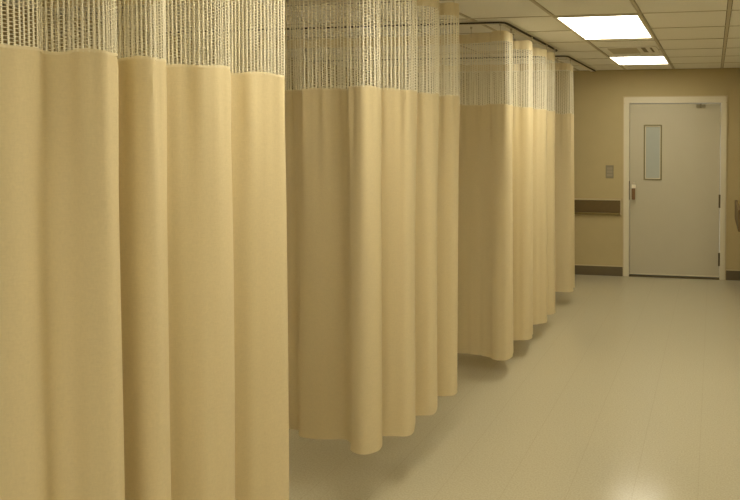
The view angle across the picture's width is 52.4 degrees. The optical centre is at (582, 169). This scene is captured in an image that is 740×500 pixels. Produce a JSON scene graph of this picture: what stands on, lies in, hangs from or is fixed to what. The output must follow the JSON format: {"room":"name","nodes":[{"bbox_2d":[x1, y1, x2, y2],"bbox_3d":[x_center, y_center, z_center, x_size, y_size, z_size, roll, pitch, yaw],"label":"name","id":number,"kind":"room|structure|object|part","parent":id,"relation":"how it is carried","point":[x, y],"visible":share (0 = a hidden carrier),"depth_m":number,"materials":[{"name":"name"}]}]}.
{"room":"hospital room","nodes":[
{"label":"hospital room","id":0,"kind":"room"},
{"bbox_2d":[0,5,378,89],"bbox_3d":[-4.046,0.375,2.105,0.120,2.560,14.610,1,3,11],"label":"wall","id":1,"kind":"structure","parent":0,"point":[10,7],"depth_m":5.13,"materials":[{"name":"beige paint"}]},
{"bbox_2d":[2,0,732,73],"bbox_3d":[-0.104,-0.919,1.303,8.140,0.094,14.850,1,3,11],"label":"ceiling","id":2,"kind":"structure","parent":0,"point":[732,0],"depth_m":5.51,"materials":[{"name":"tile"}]},
{"bbox_2d":[42,0,409,14],"bbox_3d":[-2.180,-0.984,3.868,2.837,0.014,0.934,1,3,11],"label":"track","id":3,"kind":"object","parent":2,"relation":"attached to","point":[323,0],"visible":0.22,"depth_m":4.22,"materials":[{"name":"beige metal"}]},
{"bbox_2d":[40,0,459,454],"bbox_3d":[-1.796,0.158,3.750,2.101,2.250,0.864,1,3,11],"label":"privacy curtain","id":4,"kind":"object","parent":3,"relation":"hanging from","point":[372,172],"visible":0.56,"depth_m":3.37,"materials":[{"name":"fabric"}]},
{"bbox_3d":[-1.785,-0.627,3.708,2.082,0.453,0.862,1,3,11],"label":"panel","id":5,"kind":"part","parent":4,"relation":"part of","materials":[{"name":"beige fabric"}]},
{"bbox_3d":[-1.796,0.416,3.763,2.098,1.643,0.864,1,3,11],"label":"cloth panel","id":6,"kind":"part","parent":4,"relation":"part of","materials":[{"name":"fabric"}]},
{"bbox_2d":[166,21,558,57],"bbox_3d":[-1.771,-1.091,6.001,2.857,0.014,1.764,1,3,11],"label":"track","id":7,"kind":"object","parent":2,"relation":"attached to","point":[509,25],"visible":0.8,"depth_m":5.20,"materials":[{"name":"beige metal"}]},
{"bbox_2d":[258,24,555,360],"bbox_3d":[-1.402,0.127,5.869,2.100,2.400,1.466,1,3,11],"label":"privacy curtain","id":8,"kind":"object","parent":7,"relation":"hanging from","point":[506,186],"visible":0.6,"depth_m":5.16,"materials":[{"name":"fabric"}]},
{"bbox_3d":[-1.399,-0.735,5.819,2.092,0.458,1.448,1,3,11],"label":"panel","id":9,"kind":"part","parent":8,"relation":"part of","materials":[{"name":"beige fabric"}]},
{"bbox_3d":[-1.402,0.385,5.882,2.099,1.793,1.468,1,3,11],"label":"cloth panel","id":10,"kind":"part","parent":8,"relation":"part of","materials":[{"name":"fabric"}]},
{"bbox_2d":[2,0,739,72],"bbox_3d":[-0.104,-0.869,1.305,7.867,0.006,14.589,1,3,11],"label":"ceiling tiles","id":11,"kind":"object","parent":2,"relation":"attached to","point":[684,50],"depth_m":5.17,"materials":[{"name":"tile"}]},
{"bbox_2d":[34,0,739,70],"bbox_3d":[-0.104,-0.868,1.305,7.900,0.010,14.610,1,3,11],"label":"grid","id":12,"kind":"object","parent":2,"relation":"attached to","point":[633,2],"depth_m":5.29,"materials":[{"name":"beige"}]},
{"bbox_2d":[309,55,596,71],"bbox_3d":[-1.384,-1.194,8.072,2.857,0.014,1.702,1,3,11],"label":"track","id":13,"kind":"object","parent":2,"relation":"attached to","point":[574,60],"visible":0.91,"depth_m":7.29,"materials":[{"name":"beige metal"}]},
{"bbox_2d":[381,58,574,291],"bbox_3d":[-1.137,0.049,7.330,2.098,2.390,0.297,0,3,4],"label":"privacy curtain","id":14,"kind":"object","parent":13,"relation":"hanging from","point":[564,123],"visible":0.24,"depth_m":7.15,"materials":[{"name":"fabric"}]},
{"bbox_3d":[-1.127,-0.811,7.389,2.101,0.453,0.311,1,3,11],"label":"panel","id":15,"kind":"part","parent":14,"relation":"part of","materials":[{"name":"beige fabric"}]},
{"bbox_3d":[-1.117,0.302,7.448,2.101,1.783,0.319,1,3,11],"label":"cloth panel","id":16,"kind":"part","parent":14,"relation":"part of","materials":[{"name":"fabric"}]},
{"bbox_2d":[553,14,653,39],"bbox_3d":[0.193,-1.057,5.218,0.585,0.010,1.124,1,3,11],"label":"recessed light","id":17,"kind":"object","parent":2,"relation":"in","point":[619,26],"visible":1,"depth_m":5.12,"materials":[{"name":"paint"}]},
{"bbox_2d":[599,46,659,53],"bbox_3d":[0.448,-1.123,6.583,0.515,0.014,0.500,1,3,11],"label":"ceiling vent","id":18,"kind":"object","parent":2,"relation":"in","point":[631,49],"visible":1,"depth_m":6.53,"materials":[{"name":"metal"}]},
{"bbox_2d":[608,55,669,64],"bbox_3d":[0.613,-1.169,7.466,0.585,0.010,0.804,1,3,11],"label":"recessed light","id":19,"kind":"object","parent":2,"relation":"in","point":[649,59],"visible":1,"depth_m":7.44,"materials":[{"name":"paint"}]},
{"bbox_3d":[-2.470,-0.904,2.265,2.857,0.014,1.134,1,3,11],"label":"track","id":20,"kind":"object","parent":2,"relation":"attached to","visible":0},
{"bbox_2d":[0,0,288,499],"bbox_3d":[-2.127,0.251,2.192,2.119,2.280,0.928,1,3,11],"label":"privacy curtain","id":21,"kind":"object","parent":20,"relation":"hanging from","point":[144,292],"visible":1,"depth_m":1.88,"materials":[{"name":"fabric"}]},
{"bbox_3d":[-2.116,-0.541,2.147,2.096,0.467,0.924,1,3,11],"label":"panel","id":22,"kind":"part","parent":21,"relation":"part of","materials":[{"name":"beige fabric"}]},
{"bbox_2d":[289,274,739,499],"bbox_3d":[-0.049,1.726,1.730,8.140,0.100,15.450,1,3,11],"label":"floor","id":23,"kind":"structure","parent":0,"point":[630,390],"depth_m":4.33,"materials":[{"name":"plastic"}]},
{"bbox_2d":[382,68,739,269],"bbox_3d":[-0.411,0.035,8.910,4.765,2.560,0.120,1,3,11],"label":"wall","id":24,"kind":"structure","parent":0,"point":[598,95],"depth_m":8.70,"materials":[{"name":"beige paint"}]},
{"bbox_2d":[574,198,621,214],"bbox_3d":[-0.348,0.453,8.840,1.682,0.200,0.034,1,3,11],"label":"guard","id":25,"kind":"object","parent":24,"relation":"attached to","point":[588,206],"visible":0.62,"depth_m":8.73,"materials":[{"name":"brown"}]},
{"bbox_2d":[575,265,622,275],"bbox_3d":[-1.073,1.251,9.027,3.202,0.118,0.012,1,3,11],"label":"baseboard","id":26,"kind":"structure","parent":24,"relation":"attached to","point":[579,269],"depth_m":8.78,"materials":[{"name":"rubber"}]},
{"bbox_2d":[575,264,622,266],"bbox_3d":[-1.067,1.188,9.022,3.190,0.010,0.014,1,3,11],"label":"trim","id":27,"kind":"structure","parent":24,"relation":"attached to","point":[575,264],"depth_m":8.78,"materials":[{"name":"beige"}]},
{"bbox_2d":[606,165,613,177],"bbox_3d":[0.333,0.022,8.700,0.098,0.163,0.016,1,3,11],"label":"wall switch","id":28,"kind":"object","parent":24,"relation":"attached to","point":[609,168],"visible":1,"depth_m":8.70,"materials":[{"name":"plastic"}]},
{"bbox_2d":[622,95,727,279],"bbox_3d":[1.125,0.213,8.599,1.266,2.234,0.183,1,3,11],"label":"door","id":29,"kind":"structure","parent":24,"relation":"in","point":[675,167],"depth_m":8.58,"materials":[{"name":"paint"}]},
{"bbox_3d":[0.623,0.295,8.616,0.042,0.139,0.023,1,3,11],"label":"lever","id":30,"kind":"part","parent":29,"relation":"part of","materials":[{"name":"brown"}]},
{"bbox_3d":[0.634,0.267,8.673,0.056,0.260,0.007,1,3,11],"label":"handle","id":31,"kind":"part","parent":29,"relation":"part of","materials":[{"name":"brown metal"}]},
{"bbox_3d":[0.865,-0.217,8.631,0.224,0.684,0.058,1,3,11],"label":"vision frame","id":32,"kind":"part","parent":29,"relation":"part of","materials":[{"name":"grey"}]},
{"bbox_3d":[0.864,-0.216,8.628,0.188,0.648,0.008,1,3,11],"label":"glass pane","id":33,"kind":"part","parent":29,"relation":"part of","materials":[{"name":"grey glass"}]},
{"bbox_2d":[726,271,739,280],"bbox_3d":[1.827,1.278,8.486,0.187,0.118,0.012,1,3,11],"label":"baseboard","id":34,"kind":"structure","parent":24,"relation":"attached to","point":[730,275],"depth_m":8.48,"materials":[{"name":"rubber"}]},
{"bbox_3d":[3.461,0.107,7.471,3.375,2.560,1.530,1,3,11],"label":"wall","id":35,"kind":"structure","parent":0,"visible":0},
{"bbox_2d":[735,200,739,231],"bbox_3d":[1.727,0.490,7.657,0.095,0.225,1.140,1,3,11],"label":"guard","id":36,"kind":"object","parent":35,"relation":"attached to","point":[737,205],"visible":1,"depth_m":7.28,"materials":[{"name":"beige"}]}
]}

